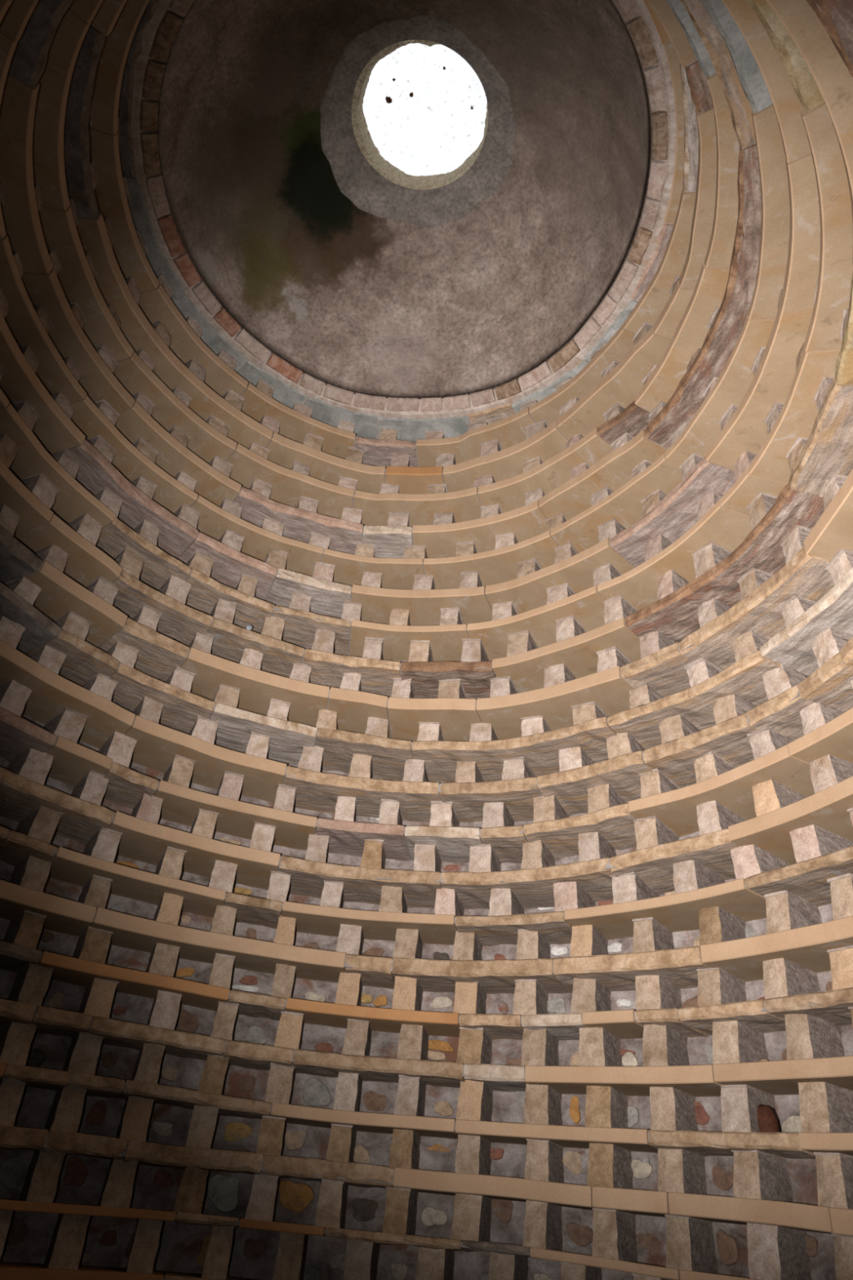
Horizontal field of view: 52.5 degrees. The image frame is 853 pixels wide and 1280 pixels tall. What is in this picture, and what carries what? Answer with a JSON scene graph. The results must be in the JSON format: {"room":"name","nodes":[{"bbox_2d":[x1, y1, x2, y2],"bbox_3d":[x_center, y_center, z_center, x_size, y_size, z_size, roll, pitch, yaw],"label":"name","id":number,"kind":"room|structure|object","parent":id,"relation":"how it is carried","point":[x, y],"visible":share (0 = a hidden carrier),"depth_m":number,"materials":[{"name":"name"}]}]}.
{"room":"dovecote interior","nodes":[
{"label":"dovecote interior","id":0,"kind":"room"},
{"bbox_2d":[153,0,656,399],"bbox_3d":[-0.106,-3.080,5.464,2.894,1.178,3.026,12,-35,-7],"label":"ceiling","id":1,"kind":"structure","parent":0,"point":[363,274],"depth_m":5.74,"materials":[{"name":"concrete"}]},
{"bbox_2d":[362,43,487,176],"bbox_3d":[-0.033,-3.563,5.814,1.200,0.001,1.200,12,-35,-7],"label":"oculus opening","id":2,"kind":"structure","parent":1,"relation":"attached to","point":[433,131],"depth_m":5.81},
{"bbox_2d":[385,96,392,103],"bbox_3d":[-0.250,-3.604,5.777,0.046,0.012,0.045,-3,-36,14],"label":"dead leaf","id":3,"kind":"object","parent":2,"relation":"attached to","point":[388,100],"visible":1,"depth_m":5.78,"materials":[{"name":"brown plant"}]},
{"bbox_2d":[0,97,852,1279],"bbox_3d":[-0.500,0.180,3.275,7.158,6.602,7.407,12,-35,-7],"label":"wall","id":4,"kind":"structure","parent":0,"point":[55,1241],"depth_m":5.28,"materials":[{"name":"beige stone"}]},
{"bbox_2d":[0,1262,260,1279],"bbox_3d":[-0.687,1.822,2.123,7.207,0.142,7.419,12,-35,-7],"label":"ledge","id":5,"kind":"object","parent":4,"relation":"attached to","point":[8,1270],"visible":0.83,"depth_m":4.66,"materials":[{"name":"stone"}]},
{"bbox_2d":[0,1198,759,1279],"bbox_3d":[-0.658,1.569,2.296,7.267,0.107,7.478,12,-35,-7],"label":"ledge","id":6,"kind":"object","parent":4,"relation":"attached to","point":[382,1238],"visible":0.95,"depth_m":4.80,"materials":[{"name":"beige stone"}]},
{"bbox_2d":[0,0,761,558],"bbox_3d":[-0.264,-1.838,4.632,4.620,0.108,4.768,12,-35,-7],"label":"ledge","id":7,"kind":"object","parent":4,"relation":"attached to","point":[20,216],"visible":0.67,"depth_m":4.94,"materials":[{"name":"stone"}]},
{"bbox_2d":[32,0,739,527],"bbox_3d":[-0.244,-2.026,4.749,4.464,0.090,4.608,12,-35,-7],"label":"ledge","id":8,"kind":"object","parent":4,"relation":"attached to","point":[77,282],"visible":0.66,"depth_m":5.11,"materials":[{"name":"stone"}]},
{"bbox_2d":[63,0,716,493],"bbox_3d":[-0.222,-2.197,4.877,4.313,0.113,4.444,12,-35,-7],"label":"ledge","id":9,"kind":"object","parent":4,"relation":"attached to","point":[623,383],"visible":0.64,"depth_m":5.33,"materials":[{"name":"stone"}]},
{"bbox_2d":[88,0,698,468],"bbox_3d":[-0.194,-2.395,5.008,4.140,0.096,4.322,12,-35,-7],"label":"ledge","id":10,"kind":"object","parent":4,"relation":"attached to","point":[154,303],"visible":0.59,"depth_m":5.48,"materials":[{"name":"stone"}]},
{"bbox_2d":[0,0,790,589],"bbox_3d":[-0.282,-1.672,4.518,4.781,0.072,4.938,12,-35,-7],"label":"ledge","id":11,"kind":"object","parent":4,"relation":"attached to","point":[495,566],"visible":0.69,"depth_m":5.03,"materials":[{"name":"stone"}]},
{"bbox_2d":[118,0,684,441],"bbox_3d":[-0.172,-2.572,5.134,3.797,0.124,3.890,12,-35,-7],"label":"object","id":12,"kind":"structure","parent":4,"relation":"attached to","point":[159,24],"depth_m":5.40,"materials":[{"name":"stone"}]},
{"bbox_2d":[0,0,820,626],"bbox_3d":[-0.290,-1.484,4.388,4.930,0.090,5.104,12,-35,-7],"label":"ledge","id":13,"kind":"object","parent":4,"relation":"attached to","point":[746,430],"visible":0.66,"depth_m":5.08,"materials":[{"name":"stone"}]},
{"bbox_2d":[0,0,852,662],"bbox_3d":[-0.287,-1.289,4.259,5.080,0.090,5.253,12,-35,-7],"label":"ledge","id":14,"kind":"object","parent":4,"relation":"attached to","point":[726,524],"visible":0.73,"depth_m":4.98,"materials":[{"name":"stone"}]},
{"bbox_2d":[0,0,852,698],"bbox_3d":[-0.304,-1.072,4.111,5.296,0.118,5.443,12,-35,-7],"label":"ledge","id":15,"kind":"object","parent":4,"relation":"attached to","point":[828,451],"visible":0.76,"depth_m":5.08,"materials":[{"name":"stone"}]},
{"bbox_2d":[246,624,252,630],"bbox_3d":[-1.195,-0.084,5.865,0.034,0.085,0.055,-1,-35,11],"label":"feather","id":16,"kind":"object","parent":15,"relation":"on","point":[249,627],"visible":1,"depth_m":5.85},
{"bbox_2d":[0,0,852,742],"bbox_3d":[-0.316,-0.871,3.962,5.673,0.148,5.793,12,-35,-7],"label":"ledge","id":17,"kind":"object","parent":4,"relation":"attached to","point":[805,575],"visible":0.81,"depth_m":5.34,"materials":[{"name":"stone"}]},
{"bbox_2d":[0,637,852,822],"bbox_3d":[-0.381,-0.533,3.742,6.255,0.156,6.488,12,-35,-7],"label":"ledge","id":18,"kind":"object","parent":4,"relation":"attached to","point":[157,745],"visible":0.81,"depth_m":5.57,"materials":[{"name":"stone"}]},
{"bbox_2d":[0,567,852,782],"bbox_3d":[-0.336,-0.719,3.851,5.971,0.143,6.175,12,-35,-7],"label":"ledge","id":19,"kind":"object","parent":4,"relation":"attached to","point":[792,647],"visible":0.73,"depth_m":5.53,"materials":[{"name":"stone"}]},
{"bbox_2d":[0,766,852,909],"bbox_3d":[-0.470,-0.104,3.457,6.977,0.134,7.193,12,-35,-7],"label":"ledge","id":20,"kind":"object","parent":4,"relation":"attached to","point":[140,840],"visible":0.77,"depth_m":5.59,"materials":[{"name":"stone"}]},
{"bbox_2d":[0,706,852,863],"bbox_3d":[-0.433,-0.318,3.606,6.559,0.131,6.778,12,-35,-7],"label":"ledge","id":21,"kind":"object","parent":4,"relation":"attached to","point":[788,765],"visible":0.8,"depth_m":5.57,"materials":[{"name":"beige stone"}]},
{"bbox_2d":[0,879,852,994],"bbox_3d":[-0.514,0.343,3.137,7.202,0.123,7.407,12,-35,-7],"label":"ledge","id":22,"kind":"object","parent":4,"relation":"attached to","point":[806,947],"visible":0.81,"depth_m":5.44,"materials":[{"name":"stone"}]},
{"bbox_2d":[0,825,852,946],"bbox_3d":[-0.496,0.097,3.313,7.121,0.107,7.340,12,-35,-7],"label":"ledge","id":23,"kind":"object","parent":4,"relation":"attached to","point":[744,898],"visible":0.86,"depth_m":5.57,"materials":[{"name":"stone"}]},
{"bbox_2d":[0,998,852,1097],"bbox_3d":[-0.572,0.838,2.797,7.252,0.114,7.460,12,-35,-7],"label":"ledge","id":24,"kind":"object","parent":4,"relation":"attached to","point":[775,1077],"visible":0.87,"depth_m":5.18,"materials":[{"name":"stone"}]},
{"bbox_2d":[758,1058,768,1062],"bbox_3d":[1.845,2.330,4.730,0.075,0.078,0.080,12,-35,-7],"label":"stone","id":25,"kind":"object","parent":24,"relation":"on","point":[760,1060],"visible":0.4,"depth_m":4.73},
{"bbox_2d":[0,1124,852,1236],"bbox_3d":[-0.629,1.330,2.459,7.272,0.154,7.480,12,-35,-7],"label":"ledge","id":26,"kind":"object","parent":4,"relation":"attached to","point":[730,1210],"visible":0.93,"depth_m":4.87,"materials":[{"name":"stone"}]},
{"bbox_2d":[0,940,852,1040],"bbox_3d":[-0.543,0.587,2.970,7.233,0.095,7.441,12,-35,-7],"label":"ledge","id":27,"kind":"object","parent":4,"relation":"attached to","point":[766,1015],"visible":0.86,"depth_m":5.34,"materials":[{"name":"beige stone"}]},
{"bbox_2d":[0,1062,852,1159],"bbox_3d":[-0.600,1.082,2.629,7.264,0.101,7.473,12,-35,-7],"label":"ledge","id":28,"kind":"object","parent":4,"relation":"attached to","point":[800,1145],"visible":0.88,"depth_m":5.04,"materials":[{"name":"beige stone"}]},
{"bbox_2d":[757,1104,780,1132],"bbox_3d":[1.766,2.517,4.531,0.130,0.156,0.146,12,-35,-7],"label":"stone","id":29,"kind":"object","parent":28,"relation":"on","point":[767,1121],"visible":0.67,"depth_m":4.49,"materials":[{"name":"brown stone"}]}
]}

